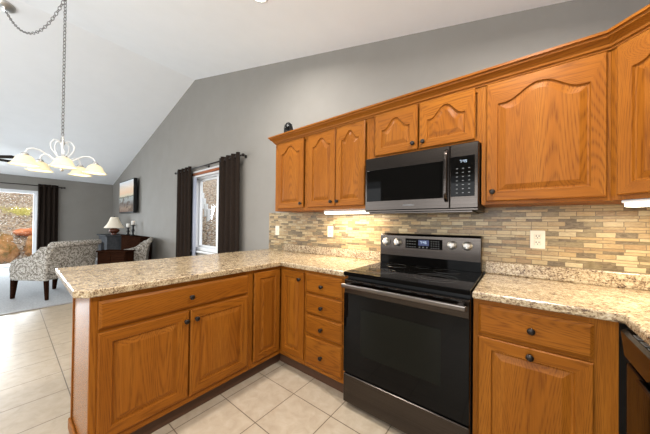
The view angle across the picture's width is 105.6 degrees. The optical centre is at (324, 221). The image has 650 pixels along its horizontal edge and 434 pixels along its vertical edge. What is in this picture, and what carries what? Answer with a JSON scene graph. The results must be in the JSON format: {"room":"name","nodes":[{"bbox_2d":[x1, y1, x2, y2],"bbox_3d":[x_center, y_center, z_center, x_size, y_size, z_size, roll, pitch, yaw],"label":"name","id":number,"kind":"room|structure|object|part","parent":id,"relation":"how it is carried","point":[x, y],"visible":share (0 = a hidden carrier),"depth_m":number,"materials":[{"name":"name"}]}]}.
{"room":"kitchen","nodes":[
{"label":"kitchen","id":0,"kind":"room"},
{"bbox_2d":[0,261,96,313],"bbox_3d":[-6.399,1.254,4.629,5.100,0.108,4.700,0,-1,38],"label":"floor","id":1,"kind":"structure","parent":0,"point":[29,294],"depth_m":4.09,"materials":[{"name":"grey carpet"}]},
{"bbox_2d":[9,239,101,299],"bbox_3d":[-4.544,0.764,4.181,0.790,0.908,0.820,1,0,2],"label":"accent chair","id":2,"kind":"object","parent":1,"relation":"on","point":[41,265],"visible":0.88,"depth_m":3.85,"materials":[{"name":"grey fabric"}]},
{"bbox_3d":[-4.916,1.059,3.893,0.075,0.305,0.060,1,0,2],"label":"leg","id":3,"kind":"part","parent":2,"relation":"part of","materials":[{"name":"brown wood"}]},
{"bbox_3d":[-4.547,0.640,3.814,0.630,0.530,0.085,1,0,2],"label":"arm","id":4,"kind":"part","parent":2,"relation":"part of","materials":[{"name":"grey fabric"}]},
{"bbox_3d":[-4.341,1.065,3.840,0.052,0.305,0.044,1,0,2],"label":"leg","id":5,"kind":"part","parent":2,"relation":"part of","materials":[{"name":"brown wood"}]},
{"bbox_3d":[-4.620,0.862,4.173,0.640,0.110,0.660,1,0,2],"label":"seat frame","id":6,"kind":"part","parent":2,"relation":"part of","materials":[{"name":"grey fabric"}]},
{"bbox_3d":[-4.893,1.064,4.472,0.075,0.305,0.060,1,0,2],"label":"leg","id":7,"kind":"part","parent":2,"relation":"part of","materials":[{"name":"brown wood"}]},
{"bbox_3d":[-4.282,0.581,4.162,0.210,0.480,0.760,1,0,2],"label":"backrest","id":8,"kind":"part","parent":2,"relation":"part of","materials":[{"name":"grey fabric"}]},
{"bbox_2d":[97,234,124,250],"bbox_3d":[-6.112,0.789,7.062,1.080,0.867,0.480,0,-1,38],"label":"cabinet","id":9,"kind":"object","parent":1,"relation":"on","point":[113,242],"visible":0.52,"depth_m":6.76,"materials":[{"name":"grey paint"}]},
{"bbox_2d":[104,216,123,234],"bbox_3d":[-5.882,0.097,6.882,0.450,0.519,0.450,0,-1,38],"label":"table lamp","id":10,"kind":"object","parent":9,"relation":"on","point":[114,223],"visible":1,"depth_m":6.80,"materials":[{"name":"white fabric"}]},
{"bbox_3d":[-5.881,0.016,6.883,0.450,0.300,0.450,0,-1,38],"label":"lamp shade","id":11,"kind":"part","parent":10,"relation":"part of","materials":[{"name":"beige fabric"}]},
{"bbox_2d":[96,249,135,263],"bbox_3d":[-3.847,0.875,4.535,0.540,0.707,0.240,1,0,0],"label":"side table","id":12,"kind":"object","parent":1,"relation":"on","point":[107,256],"visible":0.41,"depth_m":4.42,"materials":[{"name":"brown wood"}]},
{"bbox_3d":[-3.970,0.857,4.424,0.235,0.580,0.012,1,0,0],"label":"door","id":13,"kind":"part","parent":12,"relation":"part of","materials":[{"name":"brown wood"}]},
{"bbox_3d":[-3.725,0.859,4.424,0.235,0.580,0.012,1,0,0],"label":"door","id":14,"kind":"part","parent":12,"relation":"part of","materials":[{"name":"brown wood"}]},
{"bbox_2d":[121,235,151,259],"bbox_3d":[-4.757,0.790,6.159,1.610,0.882,0.242,0,-1,38],"label":"sideboard","id":15,"kind":"object","parent":1,"relation":"on","point":[127,241],"visible":0.24,"depth_m":5.99,"materials":[{"name":"brown wood"}]},
{"bbox_3d":[-5.117,0.756,6.319,0.745,0.720,0.012,0,-1,38],"label":"door","id":16,"kind":"part","parent":15,"relation":"part of","materials":[{"name":"brown wood"}]},
{"bbox_2d":[125,223,130,234],"bbox_3d":[-5.211,0.194,6.523,0.120,0.305,0.120,0,-1,38],"label":"candle holder","id":17,"kind":"object","parent":15,"relation":"on","point":[127,224],"visible":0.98,"depth_m":6.50,"materials":[{"name":"black metal"}]},
{"bbox_2d":[130,221,135,235],"bbox_3d":[-4.879,0.160,6.266,0.120,0.375,0.120,0,-1,38],"label":"candle holder","id":18,"kind":"object","parent":15,"relation":"on","point":[132,222],"visible":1,"depth_m":6.24,"materials":[{"name":"black metal"}]},
{"bbox_3d":[-4.513,0.760,5.849,0.745,0.720,0.012,0,-1,38],"label":"door","id":19,"kind":"part","parent":15,"relation":"part of","materials":[{"name":"brown wood"}]},
{"bbox_2d":[124,237,153,260],"bbox_3d":[-4.091,0.787,5.227,0.711,0.890,0.697,1,-1,-32],"label":"accent chair","id":20,"kind":"object","parent":1,"relation":"on","point":[142,250],"visible":0.48,"depth_m":5.05,"materials":[{"name":"grey fabric"}]},
{"bbox_3d":[-3.917,0.668,4.967,0.567,0.519,0.072,1,-1,-32],"label":"arm","id":21,"kind":"part","parent":20,"relation":"part of","materials":[{"name":"grey fabric"}]},
{"bbox_3d":[-3.885,0.608,5.344,0.189,0.470,0.646,1,-1,-32],"label":"backrest","id":22,"kind":"part","parent":20,"relation":"part of","materials":[{"name":"grey fabric"}]},
{"bbox_2d":[0,173,112,257],"bbox_3d":[-8.457,0.028,6.250,0.150,2.539,4.700,0,-1,38],"label":"wall","id":23,"kind":"structure","parent":0,"point":[84,208],"depth_m":7.42,"materials":[{"name":"grey paint"}]},
{"bbox_2d":[0,188,37,267],"bbox_3d":[-8.572,0.165,6.094,0.140,2.060,1.915,0,-1,38],"label":"door","id":24,"kind":"structure","parent":23,"relation":"in","point":[35,193],"depth_m":6.76,"materials":[{"name":"white plastic"}]},
{"bbox_2d":[0,182,64,188],"bbox_3d":[-8.471,-1.005,6.007,0.104,0.048,2.976,0,-1,38],"label":"curtain rod","id":25,"kind":"object","parent":23,"relation":"attached to","point":[0,182],"visible":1,"depth_m":6.61,"materials":[{"name":"black metal"}]},
{"bbox_2d":[36,184,58,250],"bbox_3d":[-7.750,0.070,6.891,0.077,2.220,0.399,0,-1,38],"label":"curtain","id":26,"kind":"object","parent":25,"relation":"hanging from","point":[47,212],"visible":0.79,"depth_m":6.89,"materials":[{"name":"brown fabric"}]},
{"bbox_2d":[0,303,405,433],"bbox_3d":[-1.900,1.282,1.129,6.300,0.100,4.700,0,-1,38],"label":"floor","id":27,"kind":"structure","parent":0,"point":[36,345],"depth_m":1.74,"materials":[{"name":"tile"}]},
{"bbox_2d":[0,302,71,314],"bbox_3d":[-4.390,1.212,3.058,0.060,0.012,4.686,0,-1,38],"label":"trim","id":28,"kind":"structure","parent":27,"relation":"on","point":[66,302],"depth_m":3.45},
{"bbox_2d":[68,271,248,433],"bbox_3d":[-0.973,0.810,1.774,0.531,0.876,1.156,0,-1,38],"label":"base cabinet","id":29,"kind":"object","parent":27,"relation":"on","point":[142,360],"visible":0.96,"depth_m":1.43,"materials":[{"name":"brown wood"}]},
{"bbox_3d":[-1.011,1.215,1.797,0.447,0.065,1.156,0,-1,38],"label":"shoe molding","id":30,"kind":"part","parent":29,"relation":"part of","materials":[{"name":"brown wood"}]},
{"bbox_3d":[-1.335,0.802,1.353,0.448,0.876,0.018,0,-1,38],"label":"panel","id":31,"kind":"part","parent":29,"relation":"part of","materials":[{"name":"brown wood"}]},
{"bbox_3d":[-0.992,0.825,1.382,0.019,0.540,0.425,0,-1,38],"label":"door","id":32,"kind":"part","parent":29,"relation":"part of","materials":[{"name":"brown wood"}]},
{"bbox_3d":[-0.855,0.470,1.556,0.019,0.139,0.859,0,-1,38],"label":"drawer","id":33,"kind":"part","parent":29,"relation":"part of","materials":[{"name":"brown wood"}]},
{"bbox_2d":[55,244,380,297],"bbox_3d":[-0.680,0.316,1.965,1.599,0.122,1.892,0,-1,38],"label":"countertop","id":34,"kind":"structure","parent":29,"relation":"on","point":[88,281],"depth_m":1.84,"materials":[{"name":"stone"}]},
{"bbox_3d":[-0.725,0.830,1.725,0.019,0.540,0.423,0,-1,38],"label":"door","id":35,"kind":"part","parent":29,"relation":"part of","materials":[{"name":"brown wood"}]},
{"bbox_2d":[244,266,308,380],"bbox_3d":[-0.374,0.822,2.329,0.767,0.876,0.926,0,-1,38],"label":"base cabinet","id":36,"kind":"object","parent":27,"relation":"on","point":[277,295],"visible":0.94,"depth_m":2.04,"materials":[{"name":"brown wood"}]},
{"bbox_3d":[-0.498,0.765,2.046,0.018,0.770,0.326,0,-1,38],"label":"frame","id":37,"kind":"part","parent":36,"relation":"part of","materials":[{"name":"brown wood"}]},
{"bbox_3d":[-0.479,0.756,2.041,0.019,0.700,0.263,0,-1,38],"label":"door","id":38,"kind":"part","parent":36,"relation":"part of","materials":[{"name":"brown wood"}]},
{"bbox_3d":[-0.268,0.768,2.085,0.299,0.770,0.018,0,-1,38],"label":"frame","id":39,"kind":"part","parent":36,"relation":"part of","materials":[{"name":"brown wood"}]},
{"bbox_3d":[-0.274,0.758,2.066,0.264,0.700,0.019,0,-1,38],"label":"door","id":40,"kind":"part","parent":36,"relation":"part of","materials":[{"name":"brown wood"}]},
{"bbox_2d":[305,270,347,392],"bbox_3d":[0.170,0.826,2.081,0.394,0.876,0.649,0,-1,38],"label":"base cabinet","id":41,"kind":"object","parent":27,"relation":"on","point":[324,343],"visible":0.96,"depth_m":1.84,"materials":[{"name":"brown wood"}]},
{"bbox_3d":[-0.017,1.009,1.862,0.346,0.222,0.019,0,-1,38],"label":"drawer","id":42,"kind":"part","parent":41,"relation":"part of","materials":[{"name":"brown wood"}]},
{"bbox_3d":[-0.015,0.805,1.864,0.346,0.148,0.019,0,-1,38],"label":"drawer","id":43,"kind":"part","parent":41,"relation":"part of","materials":[{"name":"brown wood"}]},
{"bbox_3d":[-0.013,0.643,1.865,0.346,0.148,0.019,0,-1,38],"label":"drawer","id":44,"kind":"part","parent":41,"relation":"part of","materials":[{"name":"brown wood"}]},
{"bbox_3d":[-0.011,0.481,1.866,0.346,0.148,0.019,0,-1,38],"label":"drawer","id":45,"kind":"part","parent":41,"relation":"part of","materials":[{"name":"brown wood"}]},
{"bbox_2d":[341,233,483,433],"bbox_3d":[0.605,0.679,1.692,0.757,1.172,0.692,0,-1,38],"label":"range","id":46,"kind":"object","parent":27,"relation":"on","point":[408,344],"visible":0.98,"depth_m":1.47,"materials":[{"name":"black metal"}]},
{"bbox_3d":[0.517,0.168,2.099,0.064,0.064,0.034,0,-1,38],"label":"control knob","id":47,"kind":"part","parent":46,"relation":"part of","materials":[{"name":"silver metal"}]},
{"bbox_3d":[0.596,0.168,2.038,0.064,0.064,0.034,0,-1,38],"label":"control knob","id":48,"kind":"part","parent":46,"relation":"part of","materials":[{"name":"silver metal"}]},
{"bbox_3d":[0.412,0.425,1.443,0.733,0.028,0.055,0,-1,38],"label":"handle","id":49,"kind":"part","parent":46,"relation":"part of","materials":[{"name":"grey metal"}]},
{"bbox_3d":[0.423,0.752,1.460,0.749,0.533,0.002,0,-1,38],"label":"black glass","id":50,"kind":"part","parent":46,"relation":"part of","materials":[{"name":"black glass"}]},
{"bbox_3d":[0.433,1.129,1.475,0.751,0.190,0.043,0,-1,38],"label":"storage drawer","id":51,"kind":"part","parent":46,"relation":"part of","materials":[{"name":"black metal"}]},
{"bbox_3d":[0.438,0.708,1.479,0.751,0.628,0.043,0,-1,38],"label":"oven door","id":52,"kind":"part","parent":46,"relation":"part of","materials":[{"name":"black glass"}]},
{"bbox_2d":[344,262,483,294],"bbox_3d":[0.623,0.357,1.714,0.757,0.026,0.645,0,-1,38],"label":"cooktop","id":53,"kind":"object","parent":46,"relation":"in","point":[453,280],"depth_m":1.59,"materials":[{"name":"black glass"}]},
{"bbox_3d":[0.766,0.173,1.925,0.278,0.077,0.003,0,-1,38],"label":"control panel","id":54,"kind":"part","parent":46,"relation":"part of","materials":[{"name":"black glass"}]},
{"bbox_3d":[0.918,0.170,1.787,0.064,0.064,0.034,0,-1,38],"label":"control knob","id":55,"kind":"part","parent":46,"relation":"part of","materials":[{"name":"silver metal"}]},
{"bbox_3d":[0.996,0.170,1.727,0.064,0.064,0.034,0,-1,38],"label":"control knob","id":56,"kind":"part","parent":46,"relation":"part of","materials":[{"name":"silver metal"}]},
{"bbox_2d":[473,298,618,433],"bbox_3d":[1.127,0.831,1.337,0.494,0.876,0.649,0,-1,38],"label":"base cabinet","id":57,"kind":"object","parent":27,"relation":"on","point":[536,371],"visible":0.97,"depth_m":1.09,"materials":[{"name":"brown wood"}]},
{"bbox_3d":[0.920,0.609,1.109,0.031,0.031,0.030,0,-1,38],"label":"knob","id":58,"kind":"part","parent":57,"relation":"part of","materials":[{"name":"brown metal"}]},
{"bbox_3d":[0.925,0.491,1.107,0.031,0.031,0.030,0,-1,38],"label":"knob","id":59,"kind":"part","parent":57,"relation":"part of","materials":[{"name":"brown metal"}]},
{"bbox_3d":[0.938,0.488,1.128,0.402,0.142,0.019,0,-1,38],"label":"drawer","id":60,"kind":"part","parent":57,"relation":"part of","materials":[{"name":"brown wood"}]},
{"bbox_3d":[0.933,0.855,1.125,0.402,0.560,0.019,0,-1,38],"label":"door","id":61,"kind":"part","parent":57,"relation":"part of","materials":[{"name":"brown wood"}]},
{"bbox_2d":[472,261,649,345],"bbox_3d":[1.005,0.325,0.655,1.136,0.122,1.892,0,-1,38],"label":"countertop","id":62,"kind":"structure","parent":57,"relation":"on","point":[620,297],"depth_m":1.26,"materials":[{"name":"stone"}]},
{"bbox_2d":[621,329,649,433],"bbox_3d":[1.171,0.828,0.499,0.642,0.868,0.593,0,-1,38],"label":"dishwasher","id":63,"kind":"object","parent":27,"relation":"on","point":[636,350],"visible":0.82,"depth_m":0.83,"materials":[{"name":"black metal"}]},
{"bbox_3d":[0.946,0.453,0.680,0.042,0.116,0.593,0,-1,38],"label":"control panel","id":64,"kind":"part","parent":63,"relation":"part of","materials":[{"name":"grey"}]},
{"bbox_3d":[0.947,0.831,0.673,0.028,0.630,0.593,0,-1,38],"label":"door","id":65,"kind":"part","parent":63,"relation":"part of","materials":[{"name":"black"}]},
{"bbox_2d":[0,0,570,184],"bbox_3d":[-3.875,-1.982,2.721,11.700,1.605,5.000,0,-1,38],"label":"ceiling","id":66,"kind":"structure","parent":0,"point":[129,63],"depth_m":3.41,"materials":[{"name":"white paint"}]},
{"bbox_2d":[0,155,14,161],"bbox_3d":[-7.035,-1.444,5.023,1.352,0.535,1.406,0,-1,38],"label":"ceiling fan","id":67,"kind":"object","parent":66,"relation":"hanging from","point":[1,156],"visible":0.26,"depth_m":5.02,"materials":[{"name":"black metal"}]},
{"bbox_3d":[-6.592,-1.321,5.000,0.630,0.036,0.127,1,0,0],"label":"blade","id":68,"kind":"part","parent":67,"relation":"part of","materials":[{"name":"grey"}]},
{"bbox_2d":[0,0,106,176],"bbox_3d":[-3.219,-1.584,2.648,1.546,2.096,0.702,1,0,5],"label":"chandelier","id":69,"kind":"object","parent":66,"relation":"hanging from","point":[63,162],"visible":1,"depth_m":2.61,"materials":[{"name":"white glass"}]},
{"bbox_3d":[-2.875,-0.591,2.361,0.208,0.097,0.208,0,-1,38],"label":"lamp shade","id":70,"kind":"part","parent":69,"relation":"part of","materials":[{"name":"beige glass"}]},
{"bbox_3d":[-3.307,-2.334,2.795,1.175,0.426,0.028,1,0,18],"label":"swag chain","id":71,"kind":"part","parent":69,"relation":"part of","materials":[{"name":"silver metal"}]},
{"bbox_3d":[-2.828,-0.665,2.471,0.013,0.124,0.250,0,-1,23],"label":"arm","id":72,"kind":"part","parent":69,"relation":"part of","materials":[{"name":"white paint"}]},
{"bbox_3d":[-3.033,-0.591,2.622,0.208,0.097,0.208,0,-1,38],"label":"lamp shade","id":73,"kind":"part","parent":69,"relation":"part of","materials":[{"name":"beige glass"}]},
{"bbox_3d":[-2.578,-0.587,2.430,0.208,0.097,0.208,0,-1,38],"label":"lamp shade","id":74,"kind":"part","parent":69,"relation":"part of","materials":[{"name":"beige glass"}]},
{"bbox_3d":[-2.762,-1.644,2.609,0.023,1.493,0.023,0,-1,38],"label":"chain","id":75,"kind":"part","parent":69,"relation":"part of","materials":[{"name":"silver metal"}]},
{"bbox_3d":[-2.833,-0.587,2.853,0.208,0.097,0.208,0,-1,38],"label":"lamp shade","id":76,"kind":"part","parent":69,"relation":"part of","materials":[{"name":"beige glass"}]},
{"bbox_3d":[-2.652,-0.661,2.674,0.250,0.124,0.013,1,-1,-31],"label":"arm","id":77,"kind":"part","parent":69,"relation":"part of","materials":[{"name":"white paint"}]},
{"bbox_3d":[-2.551,-0.584,2.735,0.208,0.097,0.208,0,-1,38],"label":"lamp shade","id":78,"kind":"part","parent":69,"relation":"part of","materials":[{"name":"beige glass"}]},
{"bbox_2d":[254,0,267,3],"bbox_3d":[-0.554,-1.861,2.024,0.170,0.047,0.175,0,-1,38],"label":"recessed light","id":79,"kind":"object","parent":66,"relation":"in","point":[258,1],"visible":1,"depth_m":2.08,"materials":[{"name":"white paint"}]},
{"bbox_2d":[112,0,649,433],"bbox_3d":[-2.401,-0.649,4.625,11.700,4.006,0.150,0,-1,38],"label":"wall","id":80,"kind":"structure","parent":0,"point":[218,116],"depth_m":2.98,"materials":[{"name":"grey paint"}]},
{"bbox_2d":[119,178,136,213],"bbox_3d":[-5.377,-0.688,6.760,1.320,0.900,0.132,0,-1,38],"label":"painting","id":81,"kind":"object","parent":80,"relation":"attached to","point":[128,188],"visible":1,"depth_m":6.57,"materials":[{"name":"multicoloured fabric"}]},
{"bbox_2d":[190,173,218,253],"bbox_3d":[-1.836,-0.143,4.157,1.470,1.380,0.180,0,-1,38],"label":"window","id":82,"kind":"structure","parent":80,"relation":"in","point":[199,195],"depth_m":4.54,"materials":[{"name":"white plastic"}]},
{"bbox_2d":[192,178,196,255],"bbox_3d":[-2.351,0.218,4.418,0.140,2.010,0.012,0,-1,38],"label":"window frame","id":83,"kind":"structure","parent":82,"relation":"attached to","point":[194,179],"depth_m":4.42,"materials":[{"name":"white"}]},
{"bbox_3d":[-1.881,0.532,4.105,1.470,0.029,0.060,0,-1,38],"label":"sill","id":84,"kind":"part","parent":82,"relation":"part of","materials":[{"name":"white plastic"}]},
{"bbox_2d":[192,165,218,177],"bbox_3d":[-1.879,-0.852,4.097,1.410,0.115,0.044,0,-1,38],"label":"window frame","id":85,"kind":"structure","parent":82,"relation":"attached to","point":[200,173],"depth_m":4.20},
{"bbox_3d":[-1.876,-0.894,4.101,1.410,0.029,0.032,0,-1,38],"label":"head rail","id":86,"kind":"part","parent":85,"relation":"part of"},
{"bbox_3d":[-2.069,-0.159,4.380,0.670,1.230,0.035,0,-1,38],"label":"sash","id":87,"kind":"part","parent":82,"relation":"part of","materials":[{"name":"white plastic"}]},
{"bbox_2d":[174,153,246,174],"bbox_3d":[-2.021,-0.945,4.167,2.306,0.048,0.099,0,-1,38],"label":"curtain rod","id":88,"kind":"object","parent":80,"relation":"attached to","point":[242,154],"visible":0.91,"depth_m":4.01,"materials":[{"name":"black metal"}]},
{"bbox_2d":[176,166,191,256],"bbox_3d":[-2.647,0.111,4.600,0.620,2.220,0.077,0,-1,38],"label":"curtain","id":89,"kind":"object","parent":88,"relation":"hanging from","point":[183,216],"visible":0.8,"depth_m":4.59,"materials":[{"name":"brown fabric"}]},
{"bbox_2d":[218,152,239,252],"bbox_3d":[-1.439,0.118,3.660,0.578,2.220,0.077,0,-1,38],"label":"curtain","id":90,"kind":"object","parent":88,"relation":"hanging from","point":[229,169],"visible":0.73,"depth_m":3.66,"materials":[{"name":"brown fabric"}]},
{"bbox_2d":[275,136,319,212],"bbox_3d":[-0.284,-0.489,2.651,0.452,0.756,0.346,0,-1,38],"label":"upper cabinet","id":91,"kind":"object","parent":80,"relation":"attached to","point":[291,156],"visible":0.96,"depth_m":2.52,"materials":[{"name":"brown wood"}]},
{"bbox_2d":[284,122,292,131],"bbox_3d":[-0.398,-0.970,2.670,0.099,0.212,0.105,0,-1,38],"label":"dome camera","id":92,"kind":"object","parent":91,"relation":"on","point":[288,126],"visible":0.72,"depth_m":2.63,"materials":[{"name":"black plastic"}]},
{"bbox_3d":[-0.357,-0.489,2.538,0.374,0.696,0.019,0,-1,38],"label":"door","id":93,"kind":"part","parent":91,"relation":"part of","materials":[{"name":"brown wood"}]},
{"bbox_2d":[268,4,649,144],"bbox_3d":[0.609,-0.874,1.741,3.157,0.072,0.362,0,-1,44],"label":"crown molding","id":94,"kind":"structure","parent":91,"relation":"attached to","point":[638,22],"depth_m":1.43,"materials":[{"name":"brown wood"}]},
{"bbox_2d":[306,118,369,211],"bbox_3d":[0.165,-0.487,2.302,0.682,0.756,0.346,0,-1,38],"label":"upper cabinet","id":95,"kind":"object","parent":80,"relation":"attached to","point":[337,157],"visible":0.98,"depth_m":2.16,"materials":[{"name":"brown wood"}]},
{"bbox_3d":[-0.033,-0.487,2.287,0.321,0.696,0.019,0,-1,38],"label":"door","id":96,"kind":"part","parent":95,"relation":"part of","materials":[{"name":"brown wood"}]},
{"bbox_2d":[324,209,368,213],"bbox_3d":[0.205,-0.091,2.278,0.500,0.034,0.070,0,-1,38],"label":"light","id":97,"kind":"object","parent":95,"relation":"attached to","point":[331,211],"visible":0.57,"depth_m":2.24,"materials":[{"name":"white paint"}]},
{"bbox_2d":[325,211,368,213],"bbox_3d":[0.204,-0.085,2.278,0.480,0.020,0.066,0,-1,38],"label":"diffuser","id":98,"kind":"object","parent":97,"relation":"attached to","point":[326,212],"depth_m":2.25,"materials":[{"name":"white plastic"}]},
{"bbox_3d":[0.212,-0.486,2.095,0.287,0.696,0.019,0,-1,38],"label":"door","id":99,"kind":"part","parent":95,"relation":"part of","materials":[{"name":"brown wood"}]},
{"bbox_2d":[365,141,484,214],"bbox_3d":[0.714,-0.274,1.827,0.757,0.430,0.414,0,-1,38],"label":"microwave","id":100,"kind":"object","parent":80,"relation":"attached to","point":[446,180],"visible":0.99,"depth_m":1.65,"materials":[{"name":"black metal"}]},
{"bbox_3d":[0.560,-0.287,1.756,0.601,0.400,0.030,0,-1,38],"label":"door","id":101,"kind":"part","parent":100,"relation":"part of","materials":[{"name":"black glass"}]},
{"bbox_3d":[0.620,-0.079,1.707,0.753,0.013,0.027,0,-1,38],"label":"trim","id":102,"kind":"part","parent":100,"relation":"part of","materials":[{"name":"black metal"}]},
{"bbox_3d":[0.763,-0.294,1.556,0.022,0.337,0.046,0,-1,38],"label":"handle","id":103,"kind":"part","parent":100,"relation":"part of","materials":[{"name":"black metal"}]},
{"bbox_3d":[0.860,-0.285,1.523,0.154,0.400,0.030,0,-1,38],"label":"control panel","id":104,"kind":"part","parent":100,"relation":"part of","materials":[{"name":"black metal"}]},
{"bbox_2d":[369,87,481,158],"bbox_3d":[0.741,-0.675,1.857,0.770,0.373,0.346,0,-1,38],"label":"upper cabinet","id":105,"kind":"object","parent":80,"relation":"attached to","point":[456,118],"visible":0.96,"depth_m":1.69,"materials":[{"name":"brown wood"}]},
{"bbox_3d":[0.529,-0.677,1.853,0.329,0.322,0.019,0,-1,38],"label":"door","id":106,"kind":"part","parent":105,"relation":"part of","materials":[{"name":"brown wood"}]},
{"bbox_3d":[0.802,-0.676,1.640,0.340,0.322,0.019,0,-1,38],"label":"door","id":107,"kind":"part","parent":105,"relation":"part of","materials":[{"name":"brown wood"}]},
{"bbox_2d":[269,204,649,274],"bbox_3d":[0.658,0.125,2.132,3.504,0.466,0.008,0,-1,38],"label":"tile backsplash","id":108,"kind":"structure","parent":80,"relation":"attached to","point":[605,237],"depth_m":1.63,"materials":[{"name":"tile"}]},
{"bbox_2d":[275,226,278,234],"bbox_3d":[-0.602,0.108,3.099,0.072,0.116,0.014,0,-1,38],"label":"light switch","id":109,"kind":"object","parent":108,"relation":"attached to","point":[276,227],"visible":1,"depth_m":3.10,"materials":[{"name":"beige plastic"}]},
{"bbox_2d":[328,226,332,236],"bbox_3d":[0.055,0.101,2.590,0.072,0.116,0.009,0,-1,38],"label":"wall outlet","id":110,"kind":"object","parent":108,"relation":"attached to","point":[330,228],"visible":1,"depth_m":2.59,"materials":[{"name":"beige plastic"}]},
{"bbox_2d":[530,230,544,248],"bbox_3d":[1.359,0.113,1.576,0.074,0.116,0.009,0,-1,38],"label":"wall outlet","id":111,"kind":"object","parent":108,"relation":"attached to","point":[537,238],"visible":1,"depth_m":1.57,"materials":[{"name":"beige plastic"}]},
{"bbox_2d":[534,234,540,238],"bbox_3d":[1.358,0.093,1.575,0.034,0.030,0.005,0,-1,38],"label":"receptacle","id":112,"kind":"object","parent":111,"relation":"attached to","point":[536,236],"depth_m":1.57,"materials":[{"name":"beige plastic"}]},
{"bbox_2d":[534,240,540,244],"bbox_3d":[1.357,0.133,1.574,0.034,0.030,0.005,0,-1,38],"label":"receptacle","id":113,"kind":"object","parent":111,"relation":"attached to","point":[536,242],"depth_m":1.57,"materials":[{"name":"beige plastic"}]},
{"bbox_2d":[481,50,610,207],"bbox_3d":[1.252,-0.481,1.455,0.531,0.756,0.346,0,-1,38],"label":"upper cabinet","id":114,"kind":"object","parent":80,"relation":"attached to","point":[546,133],"visible":0.98,"depth_m":1.32,"materials":[{"name":"brown wood"}]},
{"bbox_2d":[596,29,649,204],"bbox_3d":[1.621,-0.480,1.005,0.601,0.756,0.604,0,-1,38],"label":"upper cabinet","id":115,"kind":"object","parent":80,"relation":"attached to","point":[630,61],"visible":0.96,"depth_m":1.11,"materials":[{"name":"brown wood"}]},
{"bbox_3d":[1.423,-0.483,0.982,0.020,0.756,0.431,1,0,-7],"label":"frame","id":116,"kind":"part","parent":115,"relation":"part of","materials":[{"name":"brown wood"}]},
{"bbox_3d":[1.404,-0.478,0.979,0.019,0.702,0.371,1,0,-7],"label":"door","id":117,"kind":"part","parent":115,"relation":"part of","materials":[{"name":"brown wood"}]},
{"bbox_2d":[621,198,649,206],"bbox_3d":[1.462,-0.087,0.954,0.070,0.034,0.440,1,0,-7],"label":"light","id":118,"kind":"object","parent":115,"relation":"attached to","point":[645,202],"visible":1,"depth_m":1.11,"materials":[{"name":"white paint"}]},
{"bbox_2d":[624,202,649,206],"bbox_3d":[1.462,-0.081,0.954,0.066,0.020,0.420,1,0,-7],"label":"diffuser","id":119,"kind":"object","parent":118,"relation":"attached to","point":[627,204],"depth_m":1.11,"materials":[{"name":"white plastic"}]},
{"label":"outside","id":120,"kind":"structure","parent":0,"visible":0},
{"bbox_2d":[0,192,32,264],"bbox_3d":[-15.298,-2.042,7.743,12.200,6.901,11.200,0,-1,38],"label":"hillside","id":121,"kind":"structure","parent":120,"point":[9,222],"depth_m":9.10,"materials":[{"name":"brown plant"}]},
{"bbox_2d":[0,232,19,263],"bbox_3d":[-10.177,0.929,7.590,0.933,1.238,0.939,1,0,16],"label":"boulder","id":122,"kind":"object","parent":121,"relation":"on","point":[9,250],"visible":0.85,"depth_m":7.61,"materials":[{"name":"brown stone"}]},
{"bbox_2d":[0,205,31,215],"bbox_3d":[-11.707,-0.435,9.330,0.720,0.507,0.889,0,-1,38],"label":"grass tuft","id":123,"kind":"object","parent":121,"relation":"on","point":[25,211],"visible":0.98,"depth_m":9.38,"materials":[{"name":"yellow plant"}]},
{"bbox_2d":[13,228,32,235],"bbox_3d":[-10.423,0.357,8.571,0.567,0.294,0.555,0,-1,38],"label":"boulder","id":124,"kind":"object","parent":121,"relation":"on","point":[28,231],"visible":0.83,"depth_m":8.43,"materials":[{"name":"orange stone"}]},
{"bbox_2d":[23,235,32,255],"bbox_3d":[-9.714,0.956,8.410,0.926,1.178,0.726,0,-1,38],"label":"boulder","id":125,"kind":"object","parent":121,"relation":"on","point":[28,247],"visible":0.2,"depth_m":8.07,"materials":[{"name":"brown stone"}]},
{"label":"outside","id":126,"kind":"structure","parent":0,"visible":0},
{"bbox_2d":[202,179,216,245],"bbox_3d":[-1.484,-2.365,11.004,18.000,8.018,10.700,0,-1,38],"label":"hillside","id":127,"kind":"structure","parent":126,"point":[209,187],"depth_m":7.66,"materials":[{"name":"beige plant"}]},
{"bbox_2d":[204,204,207,216],"bbox_3d":[-3.778,-0.277,7.824,0.082,0.598,0.100,0,-1,38],"label":"fence post","id":128,"kind":"object","parent":127,"relation":"on","point":[205,205],"visible":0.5,"depth_m":7.78,"materials":[{"name":"white"}]},
{"bbox_2d":[206,209,210,221],"bbox_3d":[-3.373,-0.053,7.125,0.068,0.648,0.100,0,-1,38],"label":"fence post","id":129,"kind":"object","parent":127,"relation":"on","point":[208,211],"visible":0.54,"depth_m":7.09,"materials":[{"name":"white"}]}
]}

